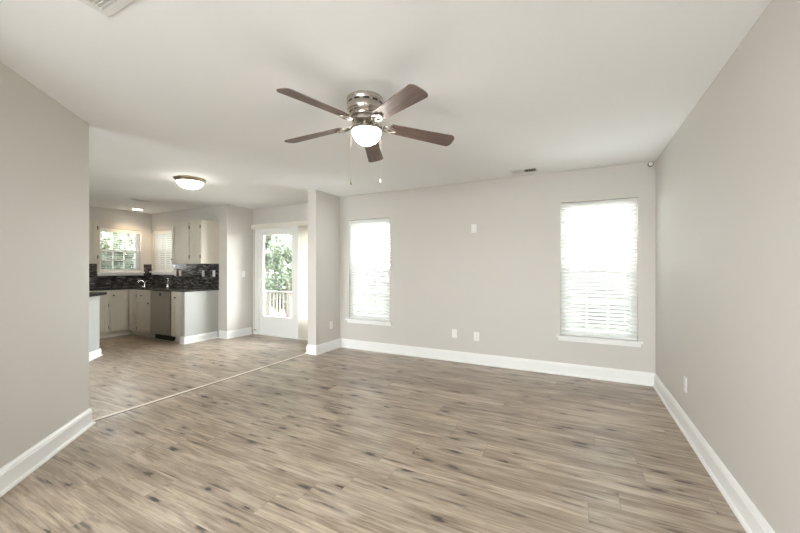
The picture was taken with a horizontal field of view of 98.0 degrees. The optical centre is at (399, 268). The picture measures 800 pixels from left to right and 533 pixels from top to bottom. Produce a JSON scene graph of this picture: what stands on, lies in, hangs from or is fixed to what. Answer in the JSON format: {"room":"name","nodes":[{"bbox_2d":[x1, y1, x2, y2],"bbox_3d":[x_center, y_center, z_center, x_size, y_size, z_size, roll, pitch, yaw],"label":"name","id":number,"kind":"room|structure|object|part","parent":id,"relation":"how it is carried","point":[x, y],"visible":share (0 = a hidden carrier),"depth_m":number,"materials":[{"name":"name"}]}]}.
{"room":"empty living room","nodes":[
{"label":"empty living room","id":0,"kind":"room"},
{"bbox_2d":[0,62,88,467],"bbox_3d":[-2.314,0.047,1.942,0.120,2.440,1.800,0,0,-17],"label":"wall","id":1,"kind":"structure","parent":0,"point":[44,145],"depth_m":2.27,"materials":[{"name":"grey paint"}]},
{"bbox_2d":[0,408,95,496],"bbox_3d":[-2.304,1.197,1.960,0.150,0.140,1.830,0,0,-17],"label":"baseboard","id":2,"kind":"structure","parent":1,"relation":"attached to","point":[22,466],"depth_m":2.27,"materials":[{"name":"white paint"}]},
{"bbox_2d":[89,206,150,330],"bbox_3d":[-6.540,0.047,5.128,0.150,2.440,5.200,0,0,27],"label":"wall","id":3,"kind":"structure","parent":0,"point":[109,218],"depth_m":7.05,"materials":[{"name":"grey paint"}]},
{"bbox_2d":[89,220,98,263],"bbox_3d":[-5.782,-0.483,6.060,0.350,0.770,0.750,0,0,27],"label":"upper cabinet","id":4,"kind":"object","parent":3,"relation":"attached to","point":[93,225],"visible":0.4,"depth_m":6.25,"materials":[{"name":"beige paint"}]},
{"bbox_2d":[89,264,151,287],"bbox_3d":[-5.698,0.126,6.606,0.008,0.453,1.799,0,0,27],"label":"tiled wall","id":5,"kind":"structure","parent":3,"relation":"attached to","point":[95,281],"depth_m":6.87,"materials":[{"name":"tile"}]},
{"bbox_2d":[97,231,144,275],"bbox_3d":[-5.588,-0.332,6.947,0.195,0.912,0.795,0,0,27],"label":"window","id":6,"kind":"structure","parent":3,"relation":"in","point":[136,237],"depth_m":7.02,"materials":[{"name":"white plastic"}]},
{"bbox_3d":[-5.659,-0.551,6.983,0.022,0.409,0.641,0,0,27],"label":"sash","id":7,"kind":"part","parent":6,"relation":"part of","materials":[{"name":"glass"}]},
{"bbox_3d":[-5.637,-0.174,6.972,0.024,0.409,0.641,0,0,27],"label":"sash","id":8,"kind":"part","parent":6,"relation":"part of","materials":[{"name":"white plastic"}]},
{"bbox_2d":[100,228,140,271],"bbox_3d":[-5.565,-0.366,6.935,0.073,0.837,0.701,0,0,27],"label":"window blind","id":9,"kind":"object","parent":6,"relation":"attached to","point":[101,229],"visible":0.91,"depth_m":6.92,"materials":[{"name":"white plastic"}]},
{"bbox_3d":[-5.574,0.043,6.939,0.046,0.018,0.697,0,0,27],"label":"rail","id":10,"kind":"part","parent":9,"relation":"part of","materials":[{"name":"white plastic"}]},
{"bbox_3d":[-5.488,-0.346,7.165,0.002,0.777,0.002,0,0,27],"label":"ladder cord","id":11,"kind":"part","parent":9,"relation":"part of","materials":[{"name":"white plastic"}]},
{"bbox_3d":[-5.562,0.092,6.934,0.138,0.064,0.795,0,0,27],"label":"sill","id":12,"kind":"part","parent":6,"relation":"part of","materials":[{"name":"white paint"}]},
{"bbox_3d":[-5.649,-0.363,6.978,0.058,0.850,0.705,0,0,27],"label":"frame","id":13,"kind":"part","parent":6,"relation":"part of","materials":[{"name":"white plastic"}]},
{"bbox_2d":[151,205,221,336],"bbox_3d":[-4.310,0.047,6.994,2.430,2.440,0.150,0,0,27],"label":"wall","id":14,"kind":"structure","parent":0,"point":[159,221],"depth_m":6.77,"materials":[{"name":"grey paint"}]},
{"bbox_2d":[150,234,173,274],"bbox_3d":[-4.899,-0.347,7.269,0.810,0.922,0.195,0,0,27],"label":"window","id":15,"kind":"structure","parent":14,"relation":"in","point":[152,272],"depth_m":7.28,"materials":[{"name":"white plastic"}]},
{"bbox_3d":[-4.912,0.082,7.244,0.810,0.064,0.138,0,0,27],"label":"sill","id":16,"kind":"part","parent":15,"relation":"part of","materials":[{"name":"white paint"}]},
{"bbox_2d":[153,230,172,270],"bbox_3d":[-4.911,-0.382,7.246,0.726,0.847,0.073,0,0,27],"label":"window blind","id":17,"kind":"object","parent":15,"relation":"attached to","point":[161,241],"visible":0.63,"depth_m":7.27,"materials":[{"name":"white plastic"}]},
{"bbox_3d":[-5.139,-0.361,7.345,0.002,0.787,0.002,0,0,27],"label":"ladder cord","id":18,"kind":"part","parent":17,"relation":"part of","materials":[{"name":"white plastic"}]},
{"bbox_3d":[-4.696,-0.361,7.120,0.002,0.787,0.002,0,0,27],"label":"ladder cord","id":19,"kind":"part","parent":17,"relation":"part of","materials":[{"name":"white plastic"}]},
{"bbox_2d":[151,264,218,287],"bbox_3d":[-4.312,0.126,6.907,2.186,0.453,0.008,0,0,27],"label":"tiled wall","id":20,"kind":"structure","parent":14,"relation":"attached to","point":[191,274],"depth_m":6.77,"materials":[{"name":"tile"}]},
{"bbox_2d":[171,220,218,263],"bbox_3d":[-3.813,-0.483,6.439,0.868,0.770,0.386,0,0,27],"label":"upper cabinet","id":21,"kind":"object","parent":14,"relation":"attached to","point":[195,241],"visible":1,"depth_m":6.27,"materials":[{"name":"beige paint"}]},
{"bbox_3d":[-4.020,-0.483,6.372,0.510,0.710,0.019,0,0,27],"label":"door","id":22,"kind":"part","parent":21,"relation":"part of","materials":[{"name":"beige paint"}]},
{"bbox_3d":[-3.640,-0.483,6.179,0.283,0.710,0.019,0,0,27],"label":"door","id":23,"kind":"part","parent":21,"relation":"part of","materials":[{"name":"beige paint"}]},
{"bbox_2d":[181,290,217,336],"bbox_3d":[-3.538,0.828,6.167,0.104,0.879,0.618,0,0,27],"label":"wall","id":24,"kind":"structure","parent":0,"point":[199,309],"depth_m":6.10,"materials":[{"name":"grey paint"}]},
{"bbox_2d":[179,327,251,344],"bbox_3d":[-3.304,1.197,6.324,0.370,0.140,1.170,0,0,27],"label":"baseboard","id":25,"kind":"structure","parent":24,"relation":"attached to","point":[211,335],"depth_m":6.31,"materials":[{"name":"white paint"}]},
{"bbox_2d":[222,204,252,333],"bbox_3d":[-3.038,0.047,6.660,0.140,2.440,0.710,0,0,27],"label":"wall partition","id":26,"kind":"structure","parent":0,"point":[237,234],"depth_m":6.50,"materials":[{"name":"grey paint"}]},
{"bbox_2d":[253,203,307,333],"bbox_3d":[-1.930,0.047,6.410,2.060,2.440,0.150,0,0,27],"label":"wall","id":27,"kind":"structure","parent":0,"point":[296,212],"depth_m":6.50,"materials":[{"name":"grey paint"}]},
{"bbox_2d":[251,220,307,339],"bbox_3d":[-1.993,0.194,6.286,1.900,2.077,0.096,0,0,27],"label":"door frame","id":28,"kind":"structure","parent":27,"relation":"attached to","point":[302,225],"depth_m":6.14,"materials":[{"name":"white wood"}]},
{"bbox_3d":[-2.805,0.190,6.710,0.060,1.985,0.040,0,0,27],"label":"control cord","id":29,"kind":"part","parent":28,"relation":"part of","materials":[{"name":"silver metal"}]},
{"bbox_2d":[254,226,307,339],"bbox_3d":[-1.948,0.212,6.397,1.960,2.110,0.189,0,0,27],"label":"door","id":30,"kind":"structure","parent":27,"relation":"in","point":[286,327],"depth_m":6.60,"materials":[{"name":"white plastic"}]},
{"bbox_3d":[-1.976,0.212,6.341,1.960,2.110,0.014,0,0,27],"label":"casing","id":31,"kind":"part","parent":30,"relation":"part of","materials":[{"name":"white paint"}]},
{"bbox_3d":[-2.244,0.254,6.530,1.068,1.954,0.040,0,0,27],"label":"panel","id":32,"kind":"part","parent":30,"relation":"part of","materials":[{"name":"white plastic"}]},
{"bbox_2d":[308,190,339,344],"bbox_3d":[-1.109,0.047,5.576,0.160,2.440,0.890,0,0,27],"label":"wall","id":33,"kind":"structure","parent":0,"point":[323,207],"depth_m":5.27,"materials":[{"name":"grey paint"}]},
{"bbox_2d":[305,338,340,354],"bbox_3d":[-1.155,1.197,5.487,0.220,0.140,0.750,0,0,27],"label":"baseboard","id":34,"kind":"structure","parent":33,"relation":"attached to","point":[334,344],"depth_m":5.27,"materials":[{"name":"white paint"}]},
{"bbox_2d":[0,331,745,532],"bbox_3d":[-2.546,1.327,3.071,9.134,0.120,6.660,0,0,27],"label":"floor","id":35,"kind":"structure","parent":0,"point":[339,440],"depth_m":2.42,"materials":[{"name":"brown wood"}]},
{"bbox_2d":[89,292,106,360],"bbox_3d":[-4.463,0.804,4.322,0.700,0.925,1.600,0,0,-17],"label":"base cabinet","id":36,"kind":"object","parent":35,"relation":"on","point":[94,297],"visible":0.23,"depth_m":4.95,"materials":[{"name":"grey paint"}]},
{"bbox_3d":[-4.448,1.211,4.291,0.650,0.112,1.530,0,0,-17],"label":"moulding","id":37,"kind":"part","parent":36,"relation":"part of","materials":[{"name":"white paint"}]},
{"bbox_2d":[89,292,106,296],"bbox_3d":[-4.463,0.362,4.322,0.700,0.040,1.600,0,0,-17],"label":"countertop","id":38,"kind":"structure","parent":36,"relation":"on","point":[91,294],"depth_m":4.98,"materials":[{"name":"black stone"}]},
{"bbox_2d":[89,290,108,338],"bbox_3d":[-5.674,0.828,6.156,0.419,0.879,0.717,0,0,27],"label":"base cabinet","id":39,"kind":"object","parent":35,"relation":"on","point":[104,299],"visible":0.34,"depth_m":6.32,"materials":[{"name":"beige paint"}]},
{"bbox_3d":[-5.409,0.492,6.235,0.019,0.150,0.300,0,0,27],"label":"drawer","id":40,"kind":"part","parent":39,"relation":"part of","materials":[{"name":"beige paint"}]},
{"bbox_3d":[-5.409,0.870,6.235,0.019,0.565,0.300,0,0,27],"label":"door","id":41,"kind":"part","parent":39,"relation":"part of","materials":[{"name":"beige paint"}]},
{"bbox_2d":[89,286,218,291],"bbox_3d":[-4.716,0.370,6.101,2.213,0.034,1.790,0,0,27],"label":"countertop","id":42,"kind":"structure","parent":39,"relation":"on","point":[155,288],"depth_m":6.30,"materials":[{"name":"black stone"}]},
{"bbox_2d":[107,289,131,337],"bbox_3d":[-5.409,0.828,6.643,0.449,0.879,0.390,0,0,27],"label":"base cabinet","id":43,"kind":"object","parent":35,"relation":"on","point":[118,299],"visible":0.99,"depth_m":6.53,"materials":[{"name":"beige paint"}]},
{"bbox_3d":[-5.262,0.784,6.525,0.019,0.735,0.286,0,0,27],"label":"door","id":44,"kind":"part","parent":43,"relation":"part of","materials":[{"name":"beige paint"}]},
{"bbox_2d":[129,289,140,335],"bbox_3d":[-4.975,0.828,6.894,0.335,0.879,0.607,0,0,27],"label":"base cabinet","id":45,"kind":"object","parent":35,"relation":"on","point":[132,293],"visible":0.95,"depth_m":6.63,"materials":[{"name":"beige paint"}]},
{"bbox_3d":[-5.077,0.784,6.617,0.235,0.735,0.019,0,0,27],"label":"door","id":46,"kind":"part","parent":45,"relation":"part of","materials":[{"name":"beige paint"}]},
{"bbox_2d":[137,290,154,337],"bbox_3d":[-4.623,0.828,6.698,0.474,0.879,0.637,0,0,27],"label":"base cabinet","id":47,"kind":"object","parent":35,"relation":"on","point":[143,296],"visible":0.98,"depth_m":6.46,"materials":[{"name":"beige paint"}]},
{"bbox_3d":[-4.750,0.492,6.450,0.450,0.150,0.019,0,0,27],"label":"drawer","id":48,"kind":"part","parent":47,"relation":"part of","materials":[{"name":"beige paint"}]},
{"bbox_3d":[-4.750,0.870,6.450,0.450,0.565,0.019,0,0,27],"label":"door","id":49,"kind":"part","parent":47,"relation":"part of","materials":[{"name":"beige paint"}]},
{"bbox_2d":[150,290,174,340],"bbox_3d":[-4.145,0.830,6.450,0.598,0.875,0.590,0,0,27],"label":"dishwasher","id":50,"kind":"object","parent":35,"relation":"on","point":[160,301],"visible":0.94,"depth_m":6.17,"materials":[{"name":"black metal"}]},
{"bbox_3d":[-4.230,1.218,6.280,0.560,0.099,0.050,0,0,27],"label":"toe panel","id":51,"kind":"part","parent":50,"relation":"part of","materials":[{"name":"black metal"}]},
{"bbox_2d":[171,291,180,341],"bbox_3d":[-3.733,0.828,6.245,0.313,0.879,0.637,0,0,27],"label":"base cabinet","id":52,"kind":"object","parent":35,"relation":"on","point":[175,296],"visible":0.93,"depth_m":5.99,"materials":[{"name":"beige paint"}]},
{"bbox_3d":[-3.841,0.492,5.987,0.245,0.150,0.019,0,0,27],"label":"drawer","id":53,"kind":"part","parent":52,"relation":"part of","materials":[{"name":"beige paint"}]},
{"bbox_3d":[-3.841,0.870,5.987,0.245,0.565,0.019,0,0,27],"label":"door","id":54,"kind":"part","parent":52,"relation":"part of","materials":[{"name":"beige paint"}]},
{"bbox_2d":[93,353,306,420],"bbox_3d":[-1.982,1.262,4.043,0.055,0.009,2.605,0,0,27],"label":"trim","id":55,"kind":"structure","parent":35,"relation":"on","point":[176,394],"depth_m":3.57,"materials":[{"name":"beige"}]},
{"bbox_2d":[0,0,770,213],"bbox_3d":[-2.546,-1.253,3.071,9.134,0.160,6.660,0,0,27],"label":"ceiling","id":56,"kind":"structure","parent":0,"point":[164,90],"depth_m":2.14,"materials":[{"name":"white paint"}]},
{"bbox_2d":[78,0,134,16],"bbox_3d":[-1.258,-1.167,1.341,0.400,0.012,0.400,0,0,27],"label":"ceiling vent","id":57,"kind":"object","parent":56,"relation":"in","point":[107,7],"visible":1,"depth_m":1.54,"materials":[{"name":"white metal"}]},
{"bbox_2d":[129,198,151,201],"bbox_3d":[-4.418,-1.166,5.933,0.130,0.014,0.280,0,0,27],"label":"ceiling vent","id":58,"kind":"object","parent":56,"relation":"in","point":[133,198],"visible":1,"depth_m":5.90,"materials":[{"name":"white metal"}]},
{"bbox_2d":[173,175,205,189],"bbox_3d":[-2.737,-1.097,4.536,0.366,0.152,0.366,0,0,27],"label":"ceiling light","id":59,"kind":"object","parent":56,"relation":"attached to","point":[188,182],"visible":1,"depth_m":4.43,"materials":[{"name":"white glass"}]},
{"bbox_3d":[-2.737,-1.091,4.536,0.302,0.089,0.302,0,0,27],"label":"lamp shade","id":60,"kind":"part","parent":59,"relation":"part of","materials":[{"name":"white glass"}]},
{"bbox_2d":[276,84,453,184],"bbox_3d":[-0.280,-0.879,2.401,1.234,0.587,1.253,0,0,27],"label":"ceiling fan","id":61,"kind":"object","parent":56,"relation":"hanging from","point":[365,108],"visible":1,"depth_m":2.31,"materials":[{"name":"brown wood"}]},
{"bbox_3d":[-0.502,-0.989,2.079,0.130,0.036,0.479,0,2,39],"label":"blade","id":62,"kind":"part","parent":61,"relation":"part of","materials":[{"name":"brown wood"}]},
{"bbox_3d":[-0.627,-0.976,2.549,0.479,0.036,0.130,-4,-1,21],"label":"blade","id":63,"kind":"part","parent":61,"relation":"part of","materials":[{"name":"brown wood"}]},
{"bbox_3d":[-0.230,-0.901,2.401,0.198,0.100,0.198,0,0,27],"label":"glass globe","id":64,"kind":"part","parent":61,"relation":"part of","materials":[{"name":"white glass"}]},
{"bbox_3d":[-0.220,-0.967,2.813,0.130,0.036,0.479,0,-5,3],"label":"blade","id":65,"kind":"part","parent":61,"relation":"part of","materials":[{"name":"brown wood"}]},
{"bbox_3d":[-0.016,-0.976,2.054,0.130,0.036,0.479,0,4,-33],"label":"blade","id":66,"kind":"part","parent":61,"relation":"part of","materials":[{"name":"brown wood"}]},
{"bbox_3d":[0.157,-0.963,2.508,0.479,0.036,0.130,6,-1,-15],"label":"blade","id":67,"kind":"part","parent":61,"relation":"part of","materials":[{"name":"brown wood"}]},
{"bbox_2d":[510,167,537,173],"bbox_3d":[1.476,-1.166,4.147,0.300,0.014,0.170,0,0,27],"label":"ceiling vent","id":68,"kind":"object","parent":56,"relation":"in","point":[534,169],"visible":1,"depth_m":4.14,"materials":[{"name":"white metal"}]},
{"bbox_2d":[340,161,655,372],"bbox_3d":[0.930,0.047,4.784,4.194,2.440,0.150,0,0,27],"label":"wall","id":69,"kind":"structure","parent":0,"point":[501,282],"depth_m":4.56,"materials":[{"name":"grey paint"}]},
{"bbox_2d":[345,222,391,325],"bbox_3d":[-0.463,0.041,5.469,0.840,1.637,0.195,0,0,27],"label":"window","id":70,"kind":"structure","parent":69,"relation":"in","point":[349,320],"depth_m":5.47,"materials":[{"name":"white plastic"}]},
{"bbox_3d":[-0.432,0.009,5.530,0.750,1.575,0.058,0,0,27],"label":"frame","id":71,"kind":"part","parent":70,"relation":"part of","materials":[{"name":"white plastic"}]},
{"bbox_3d":[-0.476,0.827,5.443,0.840,0.064,0.138,0,0,27],"label":"sill","id":72,"kind":"part","parent":70,"relation":"part of","materials":[{"name":"white paint"}]},
{"bbox_2d":[349,218,389,320],"bbox_3d":[-0.474,0.006,5.446,0.746,1.562,0.073,0,0,27],"label":"window blind","id":73,"kind":"object","parent":70,"relation":"attached to","point":[383,266],"visible":0.91,"depth_m":5.45,"materials":[{"name":"white plastic"}]},
{"bbox_3d":[-0.708,0.026,5.548,0.002,1.502,0.002,0,0,27],"label":"ladder cord","id":74,"kind":"part","parent":73,"relation":"part of","materials":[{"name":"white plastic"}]},
{"bbox_3d":[-0.470,0.778,5.455,0.742,0.018,0.046,0,0,27],"label":"rail","id":75,"kind":"part","parent":73,"relation":"part of","materials":[{"name":"white plastic"}]},
{"bbox_3d":[-0.438,0.379,5.518,0.686,0.772,0.024,0,0,27],"label":"sash","id":76,"kind":"part","parent":70,"relation":"part of","materials":[{"name":"white plastic"}]},
{"bbox_2d":[452,329,456,337],"bbox_3d":[0.747,0.888,4.785,0.072,0.116,0.014,0,0,27],"label":"wall plate","id":77,"kind":"object","parent":69,"relation":"attached to","point":[454,331],"visible":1,"depth_m":4.79,"materials":[{"name":"white plastic"}]},
{"bbox_2d":[471,224,476,232],"bbox_3d":[0.989,-0.543,4.662,0.072,0.116,0.014,0,0,27],"label":"wall plate","id":78,"kind":"object","parent":69,"relation":"attached to","point":[473,226],"visible":1,"depth_m":4.66,"materials":[{"name":"white plastic"}]},
{"bbox_2d":[474,332,478,340],"bbox_3d":[1.021,0.902,4.649,0.072,0.116,0.009,0,0,27],"label":"wall outlet","id":79,"kind":"object","parent":69,"relation":"attached to","point":[476,334],"visible":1,"depth_m":4.65,"materials":[{"name":"white plastic"}]},
{"bbox_2d":[341,338,655,385],"bbox_3d":[0.903,1.197,4.697,4.164,0.140,0.030,0,0,27],"label":"baseboard","id":80,"kind":"structure","parent":69,"relation":"attached to","point":[583,371],"depth_m":4.42,"materials":[{"name":"white paint"}]},
{"bbox_2d":[556,204,643,346],"bbox_3d":[2.303,0.033,4.060,0.867,1.652,0.195,0,0,27],"label":"window","id":81,"kind":"structure","parent":69,"relation":"in","point":[574,338],"depth_m":4.04,"materials":[{"name":"white plastic"}]},
{"bbox_3d":[2.339,-0.371,4.130,0.713,0.779,0.022,0,0,27],"label":"sash","id":82,"kind":"part","parent":81,"relation":"part of","materials":[{"name":"white glass"}]},
{"bbox_3d":[2.328,0.376,4.109,0.713,0.779,0.024,0,0,27],"label":"sash","id":83,"kind":"part","parent":81,"relation":"part of","materials":[{"name":"white plastic"}]},
{"bbox_2d":[561,198,637,339],"bbox_3d":[2.291,-0.002,4.037,0.773,1.577,0.073,0,0,27],"label":"window blind","id":84,"kind":"object","parent":81,"relation":"attached to","point":[628,254],"visible":1,"depth_m":4.04,"materials":[{"name":"white plastic"}]},
{"bbox_3d":[2.296,0.778,4.046,0.769,0.018,0.046,0,0,27],"label":"rail","id":85,"kind":"part","parent":84,"relation":"part of","materials":[{"name":"white plastic"}]},
{"bbox_3d":[2.519,0.018,3.903,0.002,1.517,0.002,0,0,27],"label":"ladder cord","id":86,"kind":"part","parent":84,"relation":"part of","materials":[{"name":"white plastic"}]},
{"bbox_3d":[2.290,0.827,4.034,0.867,0.064,0.138,0,0,27],"label":"sill","id":87,"kind":"part","parent":81,"relation":"part of","materials":[{"name":"white paint"}]},
{"bbox_2d":[656,0,799,532],"bbox_3d":[1.422,0.047,0.965,0.150,2.440,6.510,0,0,27],"label":"wall","id":88,"kind":"structure","parent":0,"point":[728,178],"depth_m":1.80,"materials":[{"name":"grey paint"}]},
{"bbox_2d":[684,376,686,392],"bbox_3d":[2.223,0.899,2.712,0.009,0.116,0.072,0,0,27],"label":"wall outlet","id":89,"kind":"object","parent":88,"relation":"attached to","point":[685,378],"visible":1,"depth_m":2.70,"materials":[{"name":"white plastic"}]},
{"bbox_2d":[653,374,774,532],"bbox_3d":[1.335,1.197,0.992,0.030,0.140,6.180,0,0,27],"label":"baseboard","id":90,"kind":"structure","parent":88,"relation":"attached to","point":[746,512],"depth_m":2.05,"materials":[{"name":"white paint"}]},
{"label":"outside","id":91,"kind":"structure","parent":0,"visible":0},
{"bbox_3d":[-2.895,1.527,8.085,6.500,0.080,1.920,0,0,27],"label":"deck","id":92,"kind":"object","parent":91,"visible":0},
{"bbox_2d":[265,290,388,317],"bbox_3d":[-2.504,1.037,8.852,6.300,0.900,0.140,0,0,27],"label":"deck railing","id":93,"kind":"object","parent":92,"relation":"on","point":[267,293],"visible":0.1,"depth_m":9.15,"materials":[{"name":"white wood"}]},
{"bbox_3d":[-3.574,1.052,9.396,0.090,0.870,0.090,0,0,27],"label":"post","id":94,"kind":"part","parent":93,"relation":"part of","materials":[{"name":"white wood"}]},
{"bbox_3d":[-2.861,1.052,9.033,0.090,0.870,0.090,0,0,27],"label":"post","id":95,"kind":"part","parent":93,"relation":"part of","materials":[{"name":"white wood"}]},
{"bbox_3d":[-2.504,0.605,8.852,6.300,0.035,0.140,0,0,27],"label":"rail","id":96,"kind":"part","parent":93,"relation":"part of","materials":[{"name":"white wood"}]},
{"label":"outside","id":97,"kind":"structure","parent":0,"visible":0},
{"bbox_2d":[271,284,629,332],"bbox_3d":[8.018,2.192,26.750,70.000,0.050,45.050,0,0,27],"label":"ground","id":98,"kind":"structure","parent":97,"point":[356,284],"depth_m":16.40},
{"bbox_2d":[121,233,134,268],"bbox_3d":[-10.007,-1.312,14.777,4.552,6.964,4.374,0,0,20],"label":"tree","id":99,"kind":"object","parent":98,"relation":"on","point":[121,233],"visible":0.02,"depth_m":13.11,"materials":[{"name":"green plant"}]},
{"bbox_2d":[265,234,291,290],"bbox_3d":[-3.831,0.458,11.699,2.026,3.424,1.983,0,0,11],"label":"tree","id":100,"kind":"object","parent":98,"relation":"on","point":[280,245],"visible":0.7,"depth_m":11.19,"materials":[{"name":"green plant"}]},
{"bbox_2d":[265,234,291,313],"bbox_3d":[-5.511,-1.179,14.461,4.435,6.699,4.385,0,0,-14],"label":"tree","id":101,"kind":"object","parent":98,"relation":"on","point":[268,238],"visible":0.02,"depth_m":14.41,"materials":[{"name":"green plant"}]},
{"bbox_2d":[266,235,291,301],"bbox_3d":[-6.863,-1.849,20.506,4.618,8.357,5.269,0,0,27],"label":"tree","id":102,"kind":"object","parent":98,"relation":"on","point":[280,277],"visible":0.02,"depth_m":19.63,"materials":[{"name":"green plant"}]},
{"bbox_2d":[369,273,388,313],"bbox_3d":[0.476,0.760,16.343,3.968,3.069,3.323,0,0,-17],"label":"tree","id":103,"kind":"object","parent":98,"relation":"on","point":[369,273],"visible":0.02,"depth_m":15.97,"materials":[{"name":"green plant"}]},
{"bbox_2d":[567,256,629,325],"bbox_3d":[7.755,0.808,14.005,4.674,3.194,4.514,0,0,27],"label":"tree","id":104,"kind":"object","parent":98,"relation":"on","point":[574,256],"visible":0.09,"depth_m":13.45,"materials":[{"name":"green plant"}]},
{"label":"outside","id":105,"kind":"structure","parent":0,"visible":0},
{"bbox_3d":[-24.912,2.192,4.247,31.750,0.050,24.949,0,0,27],"label":"ground","id":106,"kind":"structure","parent":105,"visible":0},
{"bbox_2d":[101,232,134,268],"bbox_3d":[-9.787,-1.081,9.882,3.681,6.503,4.822,0,0,-42],"label":"tree","id":107,"kind":"object","parent":106,"relation":"on","point":[105,256],"visible":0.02,"depth_m":9.69,"materials":[{"name":"green plant"}]}
]}

